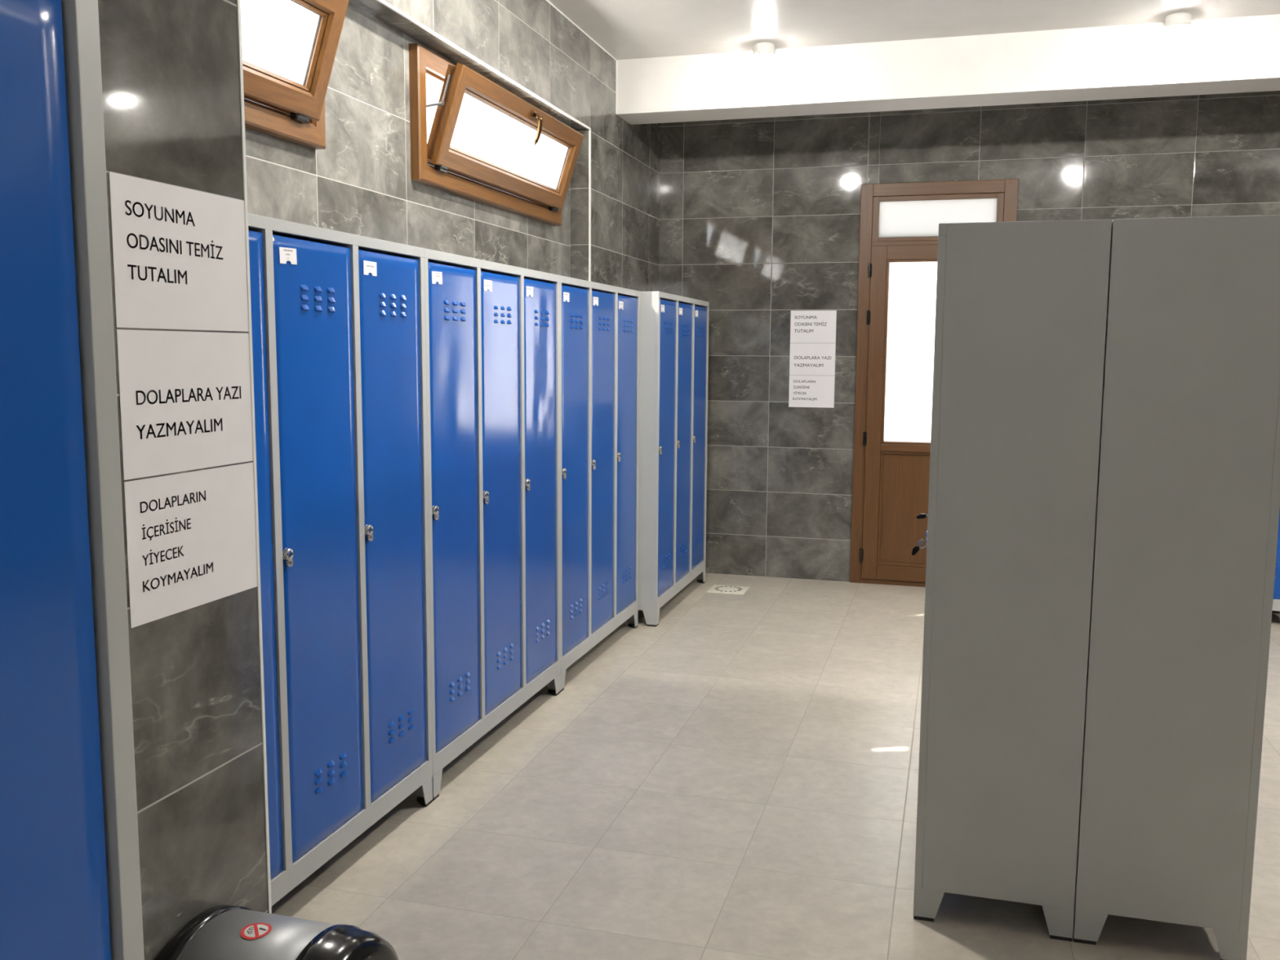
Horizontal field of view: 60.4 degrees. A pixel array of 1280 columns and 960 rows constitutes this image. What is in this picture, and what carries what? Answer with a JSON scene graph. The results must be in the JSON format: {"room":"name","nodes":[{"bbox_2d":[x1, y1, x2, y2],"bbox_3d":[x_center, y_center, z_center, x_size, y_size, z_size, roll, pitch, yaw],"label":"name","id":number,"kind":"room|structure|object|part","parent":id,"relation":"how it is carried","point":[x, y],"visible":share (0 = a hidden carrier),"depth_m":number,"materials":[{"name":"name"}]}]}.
{"room":"changing room","nodes":[
{"label":"changing room","id":0,"kind":"room"},
{"bbox_2d":[97,0,268,959],"bbox_3d":[-1.643,-0.099,0.029,0.949,3.180,3.973,2,7,16],"label":"wall","id":1,"kind":"structure","parent":0,"point":[170,68],"depth_m":1.67,"materials":[{"name":"grey tile"}]},
{"bbox_2d":[108,171,248,331],"bbox_3d":[-0.680,-0.331,1.646,0.001,0.210,0.297,2,7,16],"label":"paper notice","id":2,"kind":"object","parent":1,"relation":"attached to","point":[180,255],"visible":1,"depth_m":1.63,"materials":[{"name":"white paper"}]},
{"bbox_2d":[116,329,253,479],"bbox_3d":[-0.682,-0.120,1.671,0.001,0.210,0.297,2,7,16],"label":"paper notice","id":3,"kind":"object","parent":1,"relation":"attached to","point":[185,398],"visible":1,"depth_m":1.65,"materials":[{"name":"white paper"}]},
{"bbox_2d":[124,462,257,628],"bbox_3d":[-0.683,0.091,1.695,0.001,0.210,0.297,2,7,16],"label":"paper notice","id":4,"kind":"object","parent":1,"relation":"attached to","point":[191,540],"visible":1,"depth_m":1.68,"materials":[{"name":"white paper"}]},
{"bbox_2d":[236,0,271,913],"bbox_3d":[-0.642,-0.298,1.797,0.008,3.180,0.007,2,7,16],"label":"trim","id":5,"kind":"structure","parent":1,"relation":"attached to","point":[238,2],"depth_m":1.82,"materials":[{"name":"grey metal"}]},
{"bbox_2d":[244,0,660,291],"bbox_3d":[-1.003,-0.535,3.816,0.141,3.180,7.709,2,7,16],"label":"wall","id":6,"kind":"structure","parent":0,"point":[361,184],"depth_m":4.65,"materials":[{"name":"grey tile"}]},
{"bbox_2d":[240,0,349,149],"bbox_3d":[-1.200,-1.256,2.819,0.251,0.510,1.600,2,7,16],"label":"window","id":7,"kind":"structure","parent":6,"relation":"in","point":[290,46],"depth_m":3.34,"materials":[{"name":"brown wood"}]},
{"bbox_3d":[-1.198,-1.267,2.819,0.084,0.242,1.293,2,7,16],"label":"pane","id":8,"kind":"part","parent":7,"relation":"part of","materials":[{"name":"clear glass"}]},
{"bbox_3d":[-1.286,-1.259,2.844,0.072,0.510,1.600,2,7,16],"label":"frame","id":9,"kind":"part","parent":7,"relation":"part of","materials":[{"name":"brown wood"}]},
{"bbox_2d":[376,0,590,129],"bbox_3d":[-0.856,-1.668,3.923,0.009,0.010,4.241,2,7,16],"label":"trim","id":10,"kind":"structure","parent":6,"relation":"attached to","point":[384,2],"depth_m":4.51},
{"bbox_2d":[408,43,583,226],"bbox_3d":[-0.577,-1.503,4.983,0.251,0.510,1.600,2,7,16],"label":"window","id":11,"kind":"structure","parent":6,"relation":"in","point":[487,144],"depth_m":4.70,"materials":[{"name":"brown wood"}]},
{"bbox_3d":[-0.574,-1.515,4.986,0.084,0.242,1.301,2,7,16],"label":"pane","id":12,"kind":"part","parent":11,"relation":"part of","materials":[{"name":"clear glass"}]},
{"bbox_3d":[-0.466,-1.597,4.994,0.051,0.144,0.076,1,7,5],"label":"handle","id":13,"kind":"part","parent":11,"relation":"part of","materials":[{"name":"brown metal"}]},
{"bbox_2d":[545,0,617,61],"bbox_3d":[-0.784,-2.164,4.095,0.004,0.006,4.718,2,7,16],"label":"trim","id":14,"kind":"structure","parent":6,"relation":"attached to","point":[549,2],"depth_m":5.74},
{"bbox_2d":[588,128,591,281],"bbox_3d":[-0.280,-0.559,6.109,0.009,2.707,0.010,2,7,16],"label":"trim","id":15,"kind":"structure","parent":6,"relation":"attached to","point":[589,131],"depth_m":6.00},
{"bbox_2d":[615,61,617,114],"bbox_3d":[-0.137,-2.271,6.363,0.004,0.296,0.005,2,7,16],"label":"trim","id":16,"kind":"structure","parent":6,"relation":"attached to","point":[616,61],"depth_m":6.36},
{"bbox_2d":[616,13,1279,124],"bbox_3d":[2.748,-2.179,5.704,5.918,0.303,0.302,2,7,16],"label":"beam","id":17,"kind":"structure","parent":6,"relation":"attached to","point":[1232,55],"depth_m":5.87,"materials":[{"name":"paint"}]},
{"bbox_2d":[271,573,1279,959],"bbox_3d":[1.506,1.256,2.318,6.200,0.001,9.782,2,7,16],"label":"floor","id":18,"kind":"structure","parent":0,"point":[731,776],"depth_m":3.54,"materials":[{"name":"beige tile"}]},
{"bbox_2d":[0,0,144,959],"bbox_3d":[-0.820,0.533,0.486,0.412,1.829,1.244,2,7,16],"label":"locker","id":19,"kind":"object","parent":18,"relation":"on","point":[70,888],"visible":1,"depth_m":0.91,"materials":[{"name":"blue metal"}]},
{"bbox_3d":[-0.642,0.497,0.431,0.020,1.742,1.244,2,7,16],"label":"frame","id":20,"kind":"part","parent":19,"relation":"part of","materials":[{"name":"grey paint"}]},
{"bbox_2d":[158,905,399,959],"bbox_3d":[-0.558,0.996,1.704,0.286,0.632,0.325,2,7,16],"label":"waste bin","id":21,"kind":"object","parent":18,"relation":"on","point":[220,932],"visible":1,"depth_m":1.66,"materials":[{"name":"silver metal"}]},
{"bbox_3d":[-0.679,0.758,1.711,0.031,0.162,0.325,2,7,16],"label":"lid","id":22,"kind":"part","parent":21,"relation":"part of","materials":[{"name":"black plastic"}]},
{"bbox_3d":[-0.578,0.763,1.683,0.186,0.160,0.319,2,7,16],"label":"bin lid","id":23,"kind":"part","parent":21,"relation":"part of","materials":[{"name":"silver metal"}]},
{"bbox_3d":[-0.455,0.767,1.648,0.074,0.162,0.324,2,7,16],"label":"lid","id":24,"kind":"part","parent":21,"relation":"part of","materials":[{"name":"silver metal"}]},
{"bbox_2d":[248,213,432,906],"bbox_3d":[-1.048,0.234,3.051,0.412,1.829,1.244,2,7,16],"label":"locker","id":25,"kind":"object","parent":18,"relation":"on","point":[338,318],"visible":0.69,"depth_m":3.07,"materials":[{"name":"blue metal"}]},
{"bbox_3d":[-0.986,0.229,2.606,0.019,1.637,0.371,2,7,16],"label":"door","id":26,"kind":"part","parent":25,"relation":"part of","materials":[{"name":"blue paint"}]},
{"bbox_3d":[-0.874,0.184,2.995,0.018,1.637,0.371,2,7,16],"label":"door","id":27,"kind":"part","parent":25,"relation":"part of","materials":[{"name":"blue paint"}]},
{"bbox_2d":[300,284,335,312],"bbox_3d":[-0.854,-0.482,2.927,0.008,0.067,0.162,2,7,16],"label":"vent","id":28,"kind":"object","parent":25,"relation":"attached to","point":[313,298],"depth_m":2.92,"materials":[{"name":"blue metal"}]},
{"bbox_2d":[314,751,346,794],"bbox_3d":[-0.863,0.819,3.078,0.008,0.067,0.162,2,7,16],"label":"vent","id":29,"kind":"object","parent":25,"relation":"attached to","point":[331,771],"depth_m":3.07,"materials":[{"name":"blue metal"}]},
{"bbox_3d":[-0.762,0.140,3.385,0.019,1.637,0.371,2,7,16],"label":"door","id":30,"kind":"part","parent":25,"relation":"part of","materials":[{"name":"blue paint"}]},
{"bbox_2d":[379,293,406,317],"bbox_3d":[-0.742,-0.526,3.316,0.008,0.067,0.162,2,7,16],"label":"vent","id":31,"kind":"object","parent":25,"relation":"attached to","point":[391,304],"depth_m":3.31,"materials":[{"name":"blue metal"}]},
{"bbox_2d":[388,708,413,743],"bbox_3d":[-0.750,0.775,3.467,0.008,0.067,0.162,2,7,16],"label":"vent","id":32,"kind":"object","parent":25,"relation":"attached to","point":[401,723],"depth_m":3.46,"materials":[{"name":"blue metal"}]},
{"bbox_3d":[-0.743,1.036,3.667,0.078,0.077,0.075,2,7,16],"label":"leg","id":33,"kind":"part","parent":25,"relation":"part of","materials":[{"name":"grey paint"}]},
{"bbox_2d":[424,248,560,801],"bbox_3d":[-0.706,0.098,4.239,0.412,1.829,1.244,2,7,16],"label":"locker","id":34,"kind":"object","parent":18,"relation":"on","point":[492,329],"visible":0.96,"depth_m":4.07,"materials":[{"name":"blue metal"}]},
{"bbox_3d":[-0.723,1.028,3.739,0.078,0.077,0.075,2,7,16],"label":"leg","id":35,"kind":"part","parent":34,"relation":"part of","materials":[{"name":"grey paint"}]},
{"bbox_3d":[-0.643,0.093,3.795,0.020,1.637,0.371,2,7,16],"label":"door","id":36,"kind":"part","parent":34,"relation":"part of","materials":[{"name":"blue paint"}]},
{"bbox_2d":[444,299,466,321],"bbox_3d":[-0.624,-0.573,3.726,0.008,0.067,0.162,2,7,16],"label":"vent","id":37,"kind":"object","parent":34,"relation":"attached to","point":[455,310],"depth_m":3.72,"materials":[{"name":"blue metal"}]},
{"bbox_2d":[449,671,470,702],"bbox_3d":[-0.632,0.728,3.878,0.008,0.067,0.162,2,7,16],"label":"vent","id":38,"kind":"object","parent":34,"relation":"attached to","point":[460,683],"depth_m":3.88,"materials":[{"name":"blue metal"}]},
{"bbox_3d":[-0.531,0.048,4.184,0.020,1.637,0.371,2,7,16],"label":"door","id":39,"kind":"part","parent":34,"relation":"part of","materials":[{"name":"blue paint"}]},
{"bbox_2d":[493,306,511,324],"bbox_3d":[-0.512,-0.618,4.115,0.008,0.067,0.162,2,7,16],"label":"vent","id":40,"kind":"object","parent":34,"relation":"attached to","point":[502,314],"depth_m":4.11,"materials":[{"name":"blue metal"}]},
{"bbox_2d":[497,643,514,669],"bbox_3d":[-0.520,0.683,4.267,0.008,0.067,0.162,2,7,16],"label":"vent","id":41,"kind":"object","parent":34,"relation":"attached to","point":[505,651],"depth_m":4.27,"materials":[{"name":"blue metal"}]},
{"bbox_3d":[-0.419,0.004,4.573,0.021,1.637,0.371,2,7,16],"label":"door","id":42,"kind":"part","parent":34,"relation":"part of","materials":[{"name":"blue paint"}]},
{"bbox_2d":[534,309,549,327],"bbox_3d":[-0.400,-0.662,4.505,0.008,0.067,0.162,2,7,16],"label":"vent","id":43,"kind":"object","parent":34,"relation":"attached to","point":[541,316],"depth_m":4.50,"materials":[{"name":"blue metal"}]},
{"bbox_2d":[535,619,550,642],"bbox_3d":[-0.408,0.639,4.656,0.008,0.067,0.162,2,7,16],"label":"vent","id":44,"kind":"object","parent":34,"relation":"attached to","point":[542,626],"depth_m":4.65,"materials":[{"name":"blue metal"}]},
{"bbox_3d":[-0.401,0.900,4.856,0.078,0.077,0.075,2,7,16],"label":"leg","id":45,"kind":"part","parent":34,"relation":"part of","materials":[{"name":"grey paint"}]},
{"bbox_2d":[559,275,639,692],"bbox_3d":[-0.363,-0.038,5.428,0.412,1.829,1.244,2,7,16],"label":"locker","id":46,"kind":"object","parent":18,"relation":"on","point":[600,322],"visible":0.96,"depth_m":5.30,"materials":[{"name":"blue metal"}]},
{"bbox_3d":[-0.381,0.892,4.927,0.078,0.077,0.075,2,7,16],"label":"leg","id":47,"kind":"part","parent":46,"relation":"part of","materials":[{"name":"grey paint"}]},
{"bbox_3d":[-0.301,-0.043,4.983,0.018,1.637,0.371,2,7,16],"label":"door","id":48,"kind":"part","parent":46,"relation":"part of","materials":[{"name":"blue paint"}]},
{"bbox_2d":[569,313,582,328],"bbox_3d":[-0.282,-0.709,4.915,0.008,0.067,0.162,2,7,16],"label":"vent","id":49,"kind":"object","parent":46,"relation":"attached to","point":[575,319],"depth_m":4.91,"materials":[{"name":"blue metal"}]},
{"bbox_2d":[570,598,582,618],"bbox_3d":[-0.290,0.592,5.066,0.008,0.067,0.162,2,7,16],"label":"vent","id":50,"kind":"object","parent":46,"relation":"attached to","point":[576,604],"depth_m":5.07,"materials":[{"name":"blue metal"}]},
{"bbox_3d":[-0.189,-0.088,5.372,0.019,1.637,0.371,2,7,16],"label":"door","id":51,"kind":"part","parent":46,"relation":"part of","materials":[{"name":"blue paint"}]},
{"bbox_2d":[598,581,608,599],"bbox_3d":[-0.178,0.547,5.455,0.008,0.067,0.162,2,7,16],"label":"vent","id":52,"kind":"object","parent":46,"relation":"attached to","point":[603,586],"depth_m":5.45,"materials":[{"name":"blue metal"}]},
{"bbox_2d":[599,316,609,331],"bbox_3d":[-0.170,-0.754,5.304,0.008,0.067,0.162,2,7,16],"label":"vent","id":53,"kind":"object","parent":46,"relation":"attached to","point":[604,322],"depth_m":5.30,"materials":[{"name":"blue metal"}]},
{"bbox_3d":[-0.077,-0.132,5.762,0.018,1.637,0.371,2,7,16],"label":"door","id":54,"kind":"part","parent":46,"relation":"part of","materials":[{"name":"blue paint"}]},
{"bbox_2d":[622,565,631,583],"bbox_3d":[-0.066,0.503,5.844,0.008,0.067,0.162,2,7,16],"label":"vent","id":55,"kind":"object","parent":46,"relation":"attached to","point":[627,570],"depth_m":5.84,"materials":[{"name":"blue metal"}]},
{"bbox_2d":[623,319,633,332],"bbox_3d":[-0.058,-0.798,5.693,0.008,0.067,0.162,2,7,16],"label":"vent","id":56,"kind":"object","parent":46,"relation":"attached to","point":[628,323],"depth_m":5.69,"materials":[{"name":"blue metal"}]},
{"bbox_3d":[-0.059,0.764,6.044,0.078,0.077,0.075,2,7,16],"label":"leg","id":57,"kind":"part","parent":46,"relation":"part of","materials":[{"name":"grey paint"}]},
{"bbox_2d":[638,291,709,626],"bbox_3d":[0.080,-0.173,6.613,0.412,1.829,1.244,2,7,16],"label":"locker","id":58,"kind":"object","parent":18,"relation":"on","point":[673,358],"visible":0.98,"depth_m":6.26,"materials":[{"name":"blue metal"}]},
{"bbox_3d":[0.063,0.757,6.112,0.078,0.077,0.075,2,7,16],"label":"leg","id":59,"kind":"part","parent":58,"relation":"part of","materials":[{"name":"grey paint"}]},
{"bbox_3d":[0.142,-0.178,6.168,0.019,1.637,0.371,2,7,16],"label":"door","id":60,"kind":"part","parent":58,"relation":"part of","materials":[{"name":"blue paint"}]},
{"bbox_2d":[662,552,671,568],"bbox_3d":[0.153,0.457,6.251,0.008,0.067,0.162,2,7,16],"label":"vent","id":61,"kind":"object","parent":58,"relation":"attached to","point":[666,556],"depth_m":6.26,"materials":[{"name":"blue metal"}]},
{"bbox_2d":[664,321,672,333],"bbox_3d":[0.162,-0.844,6.099,0.008,0.067,0.162,2,7,16],"label":"vent","id":62,"kind":"object","parent":58,"relation":"attached to","point":[668,325],"depth_m":6.09,"materials":[{"name":"blue metal"}]},
{"bbox_2d":[680,541,687,555],"bbox_3d":[0.265,0.412,6.640,0.008,0.067,0.162,2,7,16],"label":"vent","id":63,"kind":"object","parent":58,"relation":"attached to","point":[683,544],"depth_m":6.64,"materials":[{"name":"blue metal"}]},
{"bbox_3d":[0.254,-0.223,6.557,0.018,1.637,0.371,2,7,16],"label":"door","id":64,"kind":"part","parent":58,"relation":"part of","materials":[{"name":"blue paint"}]},
{"bbox_2d":[682,323,689,335],"bbox_3d":[0.274,-0.889,6.489,0.008,0.067,0.162,2,7,16],"label":"vent","id":65,"kind":"object","parent":58,"relation":"attached to","point":[686,326],"depth_m":6.49,"materials":[{"name":"blue metal"}]},
{"bbox_2d":[695,530,702,544],"bbox_3d":[0.377,0.368,7.029,0.008,0.067,0.162,2,7,16],"label":"vent","id":66,"kind":"object","parent":58,"relation":"attached to","point":[698,533],"depth_m":7.03,"materials":[{"name":"blue metal"}]},
{"bbox_3d":[0.366,-0.267,6.946,0.019,1.637,0.371,2,7,16],"label":"door","id":67,"kind":"part","parent":58,"relation":"part of","materials":[{"name":"blue paint"}]},
{"bbox_3d":[0.384,0.629,7.229,0.078,0.077,0.075,2,7,16],"label":"leg","id":68,"kind":"part","parent":58,"relation":"part of","materials":[{"name":"grey paint"}]},
{"bbox_2d":[697,324,704,336],"bbox_3d":[0.386,-0.933,6.878,0.008,0.067,0.162,2,7,16],"label":"vent","id":69,"kind":"object","parent":58,"relation":"attached to","point":[700,327],"depth_m":6.87,"materials":[{"name":"blue metal"}]},
{"bbox_2d":[706,584,749,595],"bbox_3d":[0.564,0.698,7.026,0.232,0.011,0.220,2,7,16],"label":"floor drain","id":70,"kind":"object","parent":18,"relation":"on","point":[730,589],"visible":1,"depth_m":7.00,"materials":[{"name":"beige plastic"}]},
{"bbox_2d":[913,218,1111,941],"bbox_3d":[1.096,0.209,3.384,0.412,1.829,1.244,2,7,16],"label":"locker","id":71,"kind":"object","parent":18,"relation":"on","point":[1021,306],"visible":1,"depth_m":2.78,"materials":[{"name":"grey metal"}]},
{"bbox_2d":[915,513,928,519],"bbox_3d":[0.932,0.117,3.596,0.056,0.022,0.006,2,7,16],"label":"key","id":72,"kind":"object","parent":71,"relation":"attached to","point":[922,515],"visible":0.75,"depth_m":3.60,"materials":[{"name":"black plastic"}]},
{"bbox_2d":[917,539,926,548],"bbox_3d":[0.823,0.187,3.209,0.027,0.027,0.003,2,7,16],"label":"ring","id":73,"kind":"object","parent":71,"relation":"attached to","point":[919,540],"visible":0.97,"depth_m":3.21,"materials":[{"name":"silver metal"}]},
{"bbox_2d":[911,538,924,555],"bbox_3d":[0.812,0.195,3.213,0.034,0.051,0.006,2,7,16],"label":"key","id":74,"kind":"object","parent":73,"relation":"hanging from","point":[916,548],"visible":1,"depth_m":3.21,"materials":[{"name":"black plastic"}]},
{"bbox_3d":[0.780,1.127,2.968,0.078,0.077,0.075,2,7,16],"label":"leg","id":75,"kind":"part","parent":71,"relation":"part of","materials":[{"name":"grey paint"}]},
{"bbox_3d":[0.919,0.159,3.429,0.020,1.742,1.244,2,7,16],"label":"frame","id":76,"kind":"part","parent":71,"relation":"part of","materials":[{"name":"grey paint"}]},
{"bbox_3d":[1.090,1.139,2.880,0.078,0.077,0.075,2,7,16],"label":"leg","id":77,"kind":"part","parent":71,"relation":"part of","materials":[{"name":"grey paint"}]},
{"bbox_2d":[1072,214,1279,959],"bbox_3d":[1.495,0.225,3.271,0.412,1.829,1.244,2,7,16],"label":"locker","id":78,"kind":"object","parent":18,"relation":"on","point":[1188,499],"visible":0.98,"depth_m":2.67,"materials":[{"name":"grey metal"}]},
{"bbox_3d":[1.168,1.142,2.858,0.078,0.077,0.075,2,7,16],"label":"leg","id":79,"kind":"part","parent":78,"relation":"part of","materials":[{"name":"grey paint"}]},
{"bbox_3d":[1.477,1.154,2.770,0.078,0.077,0.075,2,7,16],"label":"leg","id":80,"kind":"part","parent":78,"relation":"part of","materials":[{"name":"grey paint"}]},
{"bbox_3d":[1.672,0.188,3.216,0.020,1.742,1.244,2,7,16],"label":"frame","id":81,"kind":"part","parent":78,"relation":"part of","materials":[{"name":"grey paint"}]},
{"bbox_2d":[1271,511,1279,613],"bbox_3d":[3.136,-0.128,6.394,1.244,1.829,0.412,2,7,16],"label":"locker","id":82,"kind":"object","parent":18,"relation":"on","point":[1276,600],"visible":0.02,"depth_m":6.15,"materials":[{"name":"blue metal"}]},
{"bbox_3d":[3.085,-0.151,6.213,1.244,1.742,0.020,2,7,16],"label":"frame","id":83,"kind":"part","parent":82,"relation":"part of","materials":[{"name":"grey paint"}]},
{"bbox_2d":[547,0,1279,60],"bbox_3d":[1.561,-1.945,1.883,6.300,0.100,9.882,2,7,16],"label":"ceiling","id":84,"kind":"structure","parent":0,"point":[627,29],"depth_m":5.52,"materials":[{"name":"paint"}]},
{"bbox_2d":[752,42,774,60],"bbox_3d":[0.679,-2.340,6.017,0.120,0.080,0.120,2,7,16],"label":"ceiling lamp","id":85,"kind":"object","parent":84,"relation":"attached to","point":[762,51],"visible":1,"depth_m":5.97,"materials":[{"name":"white"}]},
{"bbox_2d":[754,53,773,60],"bbox_3d":[0.679,-2.312,6.021,0.108,0.022,0.107,2,7,16],"label":"diffuser","id":86,"kind":"object","parent":85,"relation":"attached to","point":[760,56],"depth_m":5.99,"materials":[{"name":"white"}]},
{"bbox_2d":[1164,12,1191,33],"bbox_3d":[2.669,-2.262,5.453,0.120,0.080,0.120,2,7,16],"label":"ceiling lamp","id":87,"kind":"object","parent":84,"relation":"attached to","point":[1180,22],"visible":1,"depth_m":5.41,"materials":[{"name":"white"}]},
{"bbox_2d":[1165,24,1190,33],"bbox_3d":[2.669,-2.233,5.456,0.108,0.022,0.107,2,7,16],"label":"diffuser","id":88,"kind":"object","parent":87,"relation":"attached to","point":[1173,28],"depth_m":5.43,"materials":[{"name":"white plastic"}]},
{"bbox_2d":[658,90,1279,582],"bbox_3d":[2.981,-0.846,6.710,5.918,3.180,0.080,2,7,16],"label":"wall","id":89,"kind":"structure","parent":0,"point":[760,217],"depth_m":7.15,"materials":[{"name":"grey tile"}]},
{"bbox_2d":[788,375,835,408],"bbox_3d":[1.129,-0.583,7.231,0.297,0.210,0.001,2,7,16],"label":"paper notice","id":90,"kind":"object","parent":89,"relation":"attached to","point":[805,391],"visible":1,"depth_m":7.23,"materials":[{"name":"white paper"}]},
{"bbox_2d":[789,342,835,375],"bbox_3d":[1.130,-0.792,7.207,0.297,0.210,0.001,2,7,16],"label":"paper notice","id":91,"kind":"object","parent":89,"relation":"attached to","point":[805,358],"visible":1,"depth_m":7.21,"materials":[{"name":"white paper"}]},
{"bbox_2d":[790,310,836,342],"bbox_3d":[1.131,-1.001,7.183,0.297,0.210,0.001,2,7,16],"label":"paper notice","id":92,"kind":"object","parent":89,"relation":"attached to","point":[806,326],"visible":1,"depth_m":7.18,"materials":[{"name":"white paper"}]},
{"bbox_2d":[849,178,1018,586],"bbox_3d":[1.851,-0.582,6.998,0.948,2.575,0.149,2,7,16],"label":"door","id":93,"kind":"structure","parent":89,"relation":"in","point":[899,226],"depth_m":7.05,"materials":[{"name":"brown wood"}]},
{"bbox_3d":[1.854,0.191,7.120,0.578,0.732,0.024,2,7,16],"label":"panel","id":94,"kind":"part","parent":93,"relation":"part of","materials":[{"name":"brown wood"}]},
{"bbox_3d":[1.860,-0.809,7.002,0.574,1.151,0.008,2,7,16],"label":"pane","id":95,"kind":"part","parent":93,"relation":"part of","materials":[{"name":"white glass"}]},
{"bbox_3d":[1.868,-1.645,6.914,0.730,0.237,0.008,2,7,16],"label":"transom pane","id":96,"kind":"part","parent":93,"relation":"part of","materials":[{"name":"white glass"}]}
]}

